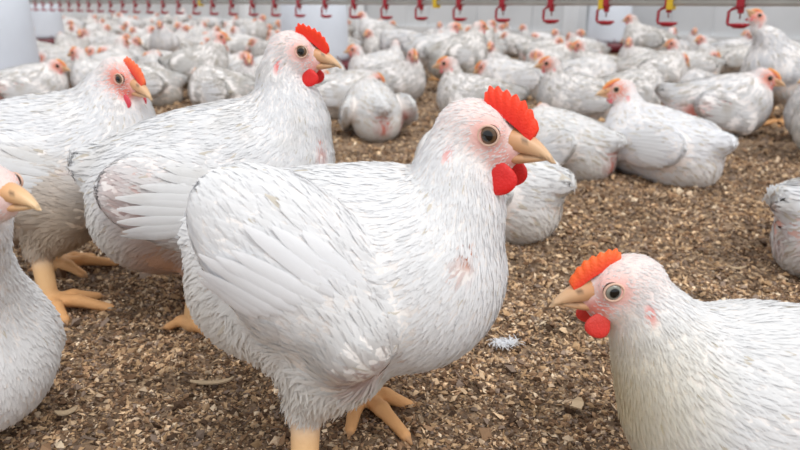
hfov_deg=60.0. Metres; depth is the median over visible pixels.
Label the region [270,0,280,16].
nipple drinker
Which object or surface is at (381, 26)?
hen
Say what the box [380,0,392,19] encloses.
nipple drinker
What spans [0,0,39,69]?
pet feeder
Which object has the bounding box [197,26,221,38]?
hen
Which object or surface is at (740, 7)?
nipple drinker
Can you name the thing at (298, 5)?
nipple drinker
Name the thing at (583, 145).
hen
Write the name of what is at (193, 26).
hen
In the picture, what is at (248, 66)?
hen
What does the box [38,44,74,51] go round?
hen
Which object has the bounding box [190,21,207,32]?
hen
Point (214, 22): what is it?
hen
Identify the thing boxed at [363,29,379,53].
hen
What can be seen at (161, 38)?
hen
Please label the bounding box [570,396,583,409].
chip
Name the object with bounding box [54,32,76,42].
hen
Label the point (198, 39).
hen
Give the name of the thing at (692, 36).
hen
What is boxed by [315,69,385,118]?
hen
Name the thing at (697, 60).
hen
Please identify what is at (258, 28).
hen
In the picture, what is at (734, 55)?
hen
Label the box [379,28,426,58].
hen
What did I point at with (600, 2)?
clip
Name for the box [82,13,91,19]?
hen
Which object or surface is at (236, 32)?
hen
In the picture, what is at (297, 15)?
cup
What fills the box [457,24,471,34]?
hen
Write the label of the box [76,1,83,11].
nipple drinker
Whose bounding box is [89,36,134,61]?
hen
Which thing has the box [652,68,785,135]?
hen
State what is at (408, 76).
hen
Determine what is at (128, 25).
hen
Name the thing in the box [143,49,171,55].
hen
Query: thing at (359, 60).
hen
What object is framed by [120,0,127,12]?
nipple drinker
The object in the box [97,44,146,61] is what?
hen
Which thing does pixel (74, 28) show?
hen
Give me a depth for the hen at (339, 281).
0.55 m
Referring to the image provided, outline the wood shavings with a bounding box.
[0,75,799,449]
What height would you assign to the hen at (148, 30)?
0.272 m
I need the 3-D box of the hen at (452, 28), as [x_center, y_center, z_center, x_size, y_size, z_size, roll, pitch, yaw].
[0.172,-0.978,3.899,0.282,0.319,0.270,-14,23,-37]
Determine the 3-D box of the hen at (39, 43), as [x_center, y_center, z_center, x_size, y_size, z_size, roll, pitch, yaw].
[-2.375,-1.143,4.574,0.364,0.275,0.237,-1,18,-2]
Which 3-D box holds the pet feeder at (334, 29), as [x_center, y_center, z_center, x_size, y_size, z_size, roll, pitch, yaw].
[-0.518,-2.058,3.914,0.530,2.355,0.530,0,18,0]
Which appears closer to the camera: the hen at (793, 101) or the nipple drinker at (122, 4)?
the hen at (793, 101)
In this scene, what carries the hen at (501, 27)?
on the floor
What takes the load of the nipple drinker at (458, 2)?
attached to the pipe
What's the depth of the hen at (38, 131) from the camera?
0.96 m
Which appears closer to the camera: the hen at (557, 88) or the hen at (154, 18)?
the hen at (557, 88)
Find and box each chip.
[54,405,77,415]
[190,376,233,384]
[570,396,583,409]
[726,264,746,268]
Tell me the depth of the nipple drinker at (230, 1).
3.64 m
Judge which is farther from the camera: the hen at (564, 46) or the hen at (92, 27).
the hen at (92, 27)
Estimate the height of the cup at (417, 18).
0.013 m
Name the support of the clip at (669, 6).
attached to the pipe
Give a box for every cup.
[294,14,305,16]
[320,15,331,17]
[349,16,360,18]
[380,16,392,19]
[414,17,427,20]
[453,18,466,21]
[495,19,509,22]
[543,19,558,23]
[597,21,613,24]
[658,22,676,26]
[728,23,749,28]
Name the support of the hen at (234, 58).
on the wood shavings
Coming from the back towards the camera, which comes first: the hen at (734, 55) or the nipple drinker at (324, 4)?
the hen at (734, 55)
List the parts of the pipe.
rail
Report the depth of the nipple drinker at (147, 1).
4.33 m
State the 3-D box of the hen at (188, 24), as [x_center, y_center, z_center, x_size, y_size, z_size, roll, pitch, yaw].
[-2.890,-2.654,9.390,0.332,0.202,0.246,1,18,4]
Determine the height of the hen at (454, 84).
0.262 m
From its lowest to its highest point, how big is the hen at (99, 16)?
0.237 m
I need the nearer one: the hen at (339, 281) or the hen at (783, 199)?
the hen at (339, 281)
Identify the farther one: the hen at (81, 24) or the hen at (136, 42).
the hen at (81, 24)
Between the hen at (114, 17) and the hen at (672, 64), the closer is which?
the hen at (672, 64)
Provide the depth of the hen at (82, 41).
4.96 m
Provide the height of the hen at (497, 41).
0.216 m
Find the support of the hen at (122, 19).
on the floor
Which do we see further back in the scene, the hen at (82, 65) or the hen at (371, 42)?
the hen at (371, 42)
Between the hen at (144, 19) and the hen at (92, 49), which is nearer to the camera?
the hen at (92, 49)
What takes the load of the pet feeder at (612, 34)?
on the floor
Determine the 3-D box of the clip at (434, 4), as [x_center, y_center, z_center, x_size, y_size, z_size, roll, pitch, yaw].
[0.137,-0.835,2.614,0.027,0.033,0.018,-16,24,-41]
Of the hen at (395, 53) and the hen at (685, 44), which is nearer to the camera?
the hen at (395, 53)
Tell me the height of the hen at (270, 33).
0.259 m
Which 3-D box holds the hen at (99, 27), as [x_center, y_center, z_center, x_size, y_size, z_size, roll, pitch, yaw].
[-3.125,-2.026,7.411,0.341,0.218,0.244,7,19,21]
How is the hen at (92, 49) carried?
on the floor
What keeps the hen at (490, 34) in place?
on the floor
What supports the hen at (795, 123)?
on the wood shavings
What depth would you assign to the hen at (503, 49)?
4.49 m
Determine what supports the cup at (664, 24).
on the nipple drinker at (663, 24)
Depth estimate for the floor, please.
0.92 m
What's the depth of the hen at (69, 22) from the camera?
7.44 m
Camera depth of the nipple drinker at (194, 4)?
3.91 m
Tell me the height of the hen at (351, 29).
0.336 m
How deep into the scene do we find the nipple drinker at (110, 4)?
4.75 m
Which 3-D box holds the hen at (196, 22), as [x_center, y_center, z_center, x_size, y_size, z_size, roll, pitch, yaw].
[-2.255,-2.215,7.864,0.222,0.251,0.335,-6,19,-17]
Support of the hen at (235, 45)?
on the floor
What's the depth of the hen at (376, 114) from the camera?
2.20 m
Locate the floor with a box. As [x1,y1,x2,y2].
[0,38,799,449]
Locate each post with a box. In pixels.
[239,0,252,19]
[348,5,363,32]
[562,6,586,36]
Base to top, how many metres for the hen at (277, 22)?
0.273 m
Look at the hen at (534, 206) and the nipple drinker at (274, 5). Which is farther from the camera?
the nipple drinker at (274, 5)
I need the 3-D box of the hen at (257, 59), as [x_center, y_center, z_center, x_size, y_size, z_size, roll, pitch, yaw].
[-0.698,-0.751,3.368,0.347,0.262,0.226,-14,23,-38]
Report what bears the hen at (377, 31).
on the floor
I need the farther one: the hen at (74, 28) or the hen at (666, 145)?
the hen at (74, 28)
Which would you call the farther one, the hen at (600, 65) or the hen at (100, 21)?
the hen at (100, 21)
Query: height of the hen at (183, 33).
0.257 m
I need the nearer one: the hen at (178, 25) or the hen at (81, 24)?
the hen at (178, 25)
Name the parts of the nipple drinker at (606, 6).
cup arm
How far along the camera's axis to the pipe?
2.45 m
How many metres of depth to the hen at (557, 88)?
2.46 m
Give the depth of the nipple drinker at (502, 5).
2.39 m
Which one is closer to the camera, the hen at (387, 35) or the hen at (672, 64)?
the hen at (672, 64)
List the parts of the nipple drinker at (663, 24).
cup arm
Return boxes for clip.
[432,0,439,7]
[598,0,603,8]
[666,0,675,9]
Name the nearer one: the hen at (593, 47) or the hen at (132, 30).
the hen at (593, 47)
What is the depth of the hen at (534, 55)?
4.00 m
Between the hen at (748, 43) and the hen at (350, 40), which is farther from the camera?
the hen at (350, 40)
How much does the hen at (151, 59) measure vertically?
0.217 m
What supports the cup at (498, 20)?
on the nipple drinker at (502, 5)
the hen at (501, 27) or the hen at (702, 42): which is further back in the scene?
the hen at (501, 27)
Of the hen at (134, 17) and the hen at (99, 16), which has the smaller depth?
the hen at (134, 17)
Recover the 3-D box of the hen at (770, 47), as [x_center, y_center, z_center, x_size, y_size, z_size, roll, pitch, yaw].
[1.406,-0.567,2.486,0.302,0.401,0.310,14,23,37]
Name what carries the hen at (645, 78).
on the floor
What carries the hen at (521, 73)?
on the floor
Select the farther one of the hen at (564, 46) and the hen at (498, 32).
the hen at (498, 32)
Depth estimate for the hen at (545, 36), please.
6.15 m
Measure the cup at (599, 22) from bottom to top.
0.013 m
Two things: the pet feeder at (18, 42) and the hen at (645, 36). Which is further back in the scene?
the hen at (645, 36)
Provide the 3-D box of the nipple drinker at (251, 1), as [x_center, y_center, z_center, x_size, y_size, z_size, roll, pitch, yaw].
[-0.742,-1.098,3.506,0.053,0.080,0.053,0,18,1]
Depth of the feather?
0.88 m
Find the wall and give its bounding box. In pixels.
[61,0,799,42]
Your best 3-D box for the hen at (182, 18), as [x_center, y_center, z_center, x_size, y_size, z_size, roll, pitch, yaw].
[-3.329,-3.109,10.509,0.285,0.336,0.297,-11,21,-31]
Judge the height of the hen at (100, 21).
0.251 m
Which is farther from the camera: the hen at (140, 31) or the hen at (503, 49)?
the hen at (140, 31)
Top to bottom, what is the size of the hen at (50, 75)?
0.225 m
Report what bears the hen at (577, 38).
on the floor
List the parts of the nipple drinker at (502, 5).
cup arm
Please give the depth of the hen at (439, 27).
6.81 m
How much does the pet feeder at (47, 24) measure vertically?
2.355 m
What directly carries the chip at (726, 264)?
on the floor
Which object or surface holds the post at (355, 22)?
on the floor
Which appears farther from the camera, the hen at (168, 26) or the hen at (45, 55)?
the hen at (168, 26)
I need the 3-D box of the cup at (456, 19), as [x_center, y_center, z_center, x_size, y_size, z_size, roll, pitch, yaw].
[0.220,-0.755,2.548,0.053,0.013,0.053,-16,24,-41]
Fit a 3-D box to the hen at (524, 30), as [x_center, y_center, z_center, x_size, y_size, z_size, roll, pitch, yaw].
[1.212,-1.793,6.628,0.214,0.250,0.333,6,19,18]
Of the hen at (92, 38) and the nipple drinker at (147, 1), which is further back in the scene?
the hen at (92, 38)
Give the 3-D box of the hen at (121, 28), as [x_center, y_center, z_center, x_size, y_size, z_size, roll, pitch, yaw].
[-3.268,-2.194,7.946,0.345,0.210,0.256,12,21,33]
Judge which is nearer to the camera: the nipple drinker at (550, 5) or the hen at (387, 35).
the nipple drinker at (550, 5)
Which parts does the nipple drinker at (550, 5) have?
cup arm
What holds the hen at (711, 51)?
on the floor
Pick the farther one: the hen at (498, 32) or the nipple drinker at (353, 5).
the hen at (498, 32)
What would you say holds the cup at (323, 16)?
on the nipple drinker at (324, 4)
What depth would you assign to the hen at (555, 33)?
5.59 m
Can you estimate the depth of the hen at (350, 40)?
5.32 m
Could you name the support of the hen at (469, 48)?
on the wood shavings
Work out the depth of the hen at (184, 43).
5.04 m
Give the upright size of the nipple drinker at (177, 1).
0.080 m
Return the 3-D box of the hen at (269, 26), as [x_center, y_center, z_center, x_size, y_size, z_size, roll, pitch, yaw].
[-1.362,-1.780,6.586,0.347,0.250,0.214,1,18,4]
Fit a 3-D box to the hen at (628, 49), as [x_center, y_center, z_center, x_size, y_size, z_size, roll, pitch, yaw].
[1.454,-0.992,4.130,0.336,0.254,0.218,-3,18,-10]
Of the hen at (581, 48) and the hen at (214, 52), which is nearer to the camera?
the hen at (214, 52)
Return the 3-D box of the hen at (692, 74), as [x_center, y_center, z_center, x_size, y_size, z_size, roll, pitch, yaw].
[1.201,-0.512,2.734,0.208,0.190,0.340,-2,18,-5]
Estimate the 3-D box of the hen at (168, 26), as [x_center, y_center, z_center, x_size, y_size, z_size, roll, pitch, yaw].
[-2.835,-2.341,8.398,0.388,0.217,0.237,9,20,26]
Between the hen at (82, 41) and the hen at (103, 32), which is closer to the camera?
the hen at (82, 41)
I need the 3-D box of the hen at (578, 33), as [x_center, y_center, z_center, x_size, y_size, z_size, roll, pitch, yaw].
[1.281,-1.391,5.373,0.349,0.251,0.215,16,24,40]
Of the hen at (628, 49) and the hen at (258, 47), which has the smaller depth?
the hen at (628, 49)
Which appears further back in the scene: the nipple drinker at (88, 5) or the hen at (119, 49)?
the nipple drinker at (88, 5)
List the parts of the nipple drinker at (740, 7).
cup arm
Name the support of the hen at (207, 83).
on the floor
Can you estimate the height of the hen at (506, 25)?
0.271 m
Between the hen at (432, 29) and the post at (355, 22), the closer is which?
the hen at (432, 29)
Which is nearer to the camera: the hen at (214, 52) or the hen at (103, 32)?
the hen at (214, 52)
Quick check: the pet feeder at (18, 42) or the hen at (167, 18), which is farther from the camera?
the hen at (167, 18)
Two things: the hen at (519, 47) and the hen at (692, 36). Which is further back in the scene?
the hen at (692, 36)
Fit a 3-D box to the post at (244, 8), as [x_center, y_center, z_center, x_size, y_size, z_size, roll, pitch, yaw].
[-2.394,-4.242,10.499,0.140,2.500,0.170,-16,24,-41]
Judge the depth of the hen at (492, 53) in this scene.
3.75 m
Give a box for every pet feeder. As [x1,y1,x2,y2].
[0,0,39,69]
[30,4,64,43]
[280,5,351,69]
[587,6,632,52]
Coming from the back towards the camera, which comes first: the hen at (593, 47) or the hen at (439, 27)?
the hen at (439, 27)
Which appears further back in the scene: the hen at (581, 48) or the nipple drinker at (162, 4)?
the nipple drinker at (162, 4)
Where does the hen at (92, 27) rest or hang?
on the floor
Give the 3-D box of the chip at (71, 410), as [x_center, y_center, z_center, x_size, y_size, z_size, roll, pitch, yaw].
[-0.351,0.195,0.729,0.022,0.006,0.008,-10,20,-28]
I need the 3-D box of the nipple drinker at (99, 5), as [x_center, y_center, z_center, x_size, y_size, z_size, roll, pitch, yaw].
[-2.116,-1.542,4.889,0.053,0.080,0.053,0,18,1]
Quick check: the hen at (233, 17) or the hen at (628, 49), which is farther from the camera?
the hen at (233, 17)
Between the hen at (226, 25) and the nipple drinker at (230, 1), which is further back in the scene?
the hen at (226, 25)
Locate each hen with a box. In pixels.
[0,56,155,324]
[0,59,70,99]
[0,164,66,431]
[37,41,53,47]
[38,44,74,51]
[39,49,74,80]
[54,29,91,49]
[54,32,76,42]
[62,19,85,28]
[64,20,74,33]
[66,23,341,338]
[67,47,101,87]
[68,24,104,37]
[81,15,96,24]
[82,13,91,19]
[82,29,110,43]
[85,44,105,55]
[86,19,98,31]
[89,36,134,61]
[91,24,111,36]
[93,36,143,49]
[95,14,110,20]
[96,25,122,34]
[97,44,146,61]
[98,19,105,25]
[104,20,117,24]
[104,33,130,40]
[110,24,124,33]
[111,13,118,21]
[116,12,145,29]
[123,22,132,33]
[128,27,138,37]
[133,16,154,25]
[134,27,143,34]
[135,50,163,67]
[135,63,187,105]
[136,26,154,50]
[140,18,153,22]
[143,13,158,23]
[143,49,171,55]
[148,20,180,51]
[154,23,176,31]
[158,31,231,87]
[161,13,173,24]
[169,30,198,48]
[173,8,188,22]
[173,22,202,36]
[175,25,190,38]
[175,86,555,449]
[182,21,192,26]
[186,36,209,43]
[188,65,255,104]
[189,25,210,30]
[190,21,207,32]
[191,18,210,27]
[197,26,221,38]
[202,17,223,28]
[223,22,231,29]
[224,16,238,26]
[225,30,250,53]
[228,51,247,65]
[229,55,263,69]
[230,26,265,39]
[233,18,251,26]
[234,53,257,76]
[238,14,267,39]
[246,38,268,56]
[266,24,273,38]
[266,30,275,39]
[275,20,279,30]
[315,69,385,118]
[324,57,345,72]
[338,75,418,142]
[343,44,396,69]
[348,24,354,37]
[348,37,362,57]
[357,11,397,39]
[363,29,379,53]
[365,39,404,60]
[365,48,425,99]
[372,24,400,28]
[372,28,384,36]
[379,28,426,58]
[400,22,463,80]
[413,129,576,245]
[423,20,489,78]
[423,25,442,32]
[432,56,529,111]
[434,21,444,32]
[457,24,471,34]
[462,20,497,43]
[473,58,544,99]
[486,42,509,54]
[487,41,510,58]
[494,29,532,39]
[495,38,506,45]
[496,24,505,30]
[500,32,542,56]
[502,22,511,31]
[514,37,563,61]
[518,24,531,34]
[522,41,572,56]
[525,48,573,63]
[530,32,551,39]
[532,102,627,180]
[533,56,612,119]
[549,248,799,449]
[551,29,564,38]
[560,55,617,77]
[562,29,585,40]
[564,37,607,46]
[565,32,611,54]
[568,40,622,61]
[595,78,738,187]
[598,66,664,104]
[615,50,689,82]
[617,37,656,58]
[621,14,679,50]
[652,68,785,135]
[662,39,726,74]
[668,27,690,49]
[677,69,714,82]
[686,28,717,46]
[689,35,716,49]
[690,48,720,57]
[709,31,751,48]
[716,45,750,73]
[729,42,751,45]
[741,8,799,127]
[761,177,799,277]
[783,84,799,134]
[791,80,799,148]
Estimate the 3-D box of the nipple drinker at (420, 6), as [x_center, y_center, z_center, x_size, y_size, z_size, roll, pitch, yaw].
[0.082,-0.832,2.676,0.053,0.080,0.053,0,18,1]
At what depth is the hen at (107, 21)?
9.78 m
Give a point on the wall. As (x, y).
(708, 20)
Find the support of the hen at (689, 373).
on the wood shavings
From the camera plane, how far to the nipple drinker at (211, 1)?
3.77 m
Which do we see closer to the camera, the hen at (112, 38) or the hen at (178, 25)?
the hen at (112, 38)
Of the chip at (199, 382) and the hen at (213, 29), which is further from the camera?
the hen at (213, 29)
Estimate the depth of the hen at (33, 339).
0.61 m
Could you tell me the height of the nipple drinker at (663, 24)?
0.080 m
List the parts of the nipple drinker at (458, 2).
cup arm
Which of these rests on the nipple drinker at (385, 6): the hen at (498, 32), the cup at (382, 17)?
the cup at (382, 17)
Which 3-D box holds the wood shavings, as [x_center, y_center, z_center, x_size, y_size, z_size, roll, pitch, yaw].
[0.002,-0.309,2.299,5.744,0.065,3.857,0,18,0]
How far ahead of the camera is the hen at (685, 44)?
5.04 m
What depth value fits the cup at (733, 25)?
1.84 m
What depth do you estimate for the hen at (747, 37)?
5.06 m
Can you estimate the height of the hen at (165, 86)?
0.200 m
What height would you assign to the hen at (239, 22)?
0.253 m
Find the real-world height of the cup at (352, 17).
0.013 m
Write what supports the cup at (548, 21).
on the nipple drinker at (550, 5)
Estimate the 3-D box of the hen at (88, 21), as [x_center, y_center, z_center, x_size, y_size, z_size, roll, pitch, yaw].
[-5.110,-3.301,11.328,0.343,0.247,0.211,-3,18,-9]
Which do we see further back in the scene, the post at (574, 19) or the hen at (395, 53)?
the post at (574, 19)
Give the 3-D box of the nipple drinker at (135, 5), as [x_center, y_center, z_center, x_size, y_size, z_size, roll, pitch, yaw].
[-1.704,-1.409,4.474,0.053,0.080,0.053,0,18,1]
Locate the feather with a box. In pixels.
[488,335,524,350]
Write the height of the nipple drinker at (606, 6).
0.080 m
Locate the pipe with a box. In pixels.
[29,0,799,5]
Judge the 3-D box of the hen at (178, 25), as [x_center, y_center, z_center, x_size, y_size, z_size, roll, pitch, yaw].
[-1.982,-1.798,6.620,0.358,0.270,0.233,5,18,14]
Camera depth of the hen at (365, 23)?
6.11 m
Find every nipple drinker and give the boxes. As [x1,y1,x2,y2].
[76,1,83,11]
[86,0,93,11]
[97,0,104,11]
[108,0,115,12]
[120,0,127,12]
[132,0,140,12]
[146,0,154,13]
[160,0,168,13]
[175,0,184,13]
[192,0,200,14]
[209,0,218,14]
[228,0,237,15]
[248,0,258,15]
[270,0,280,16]
[294,0,305,16]
[320,0,331,17]
[349,0,360,18]
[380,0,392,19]
[414,0,427,20]
[452,0,466,21]
[495,0,509,22]
[542,0,558,23]
[595,0,613,24]
[656,0,676,26]
[726,0,749,28]
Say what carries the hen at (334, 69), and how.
on the floor
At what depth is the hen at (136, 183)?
0.85 m
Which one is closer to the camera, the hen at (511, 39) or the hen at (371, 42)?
the hen at (371, 42)

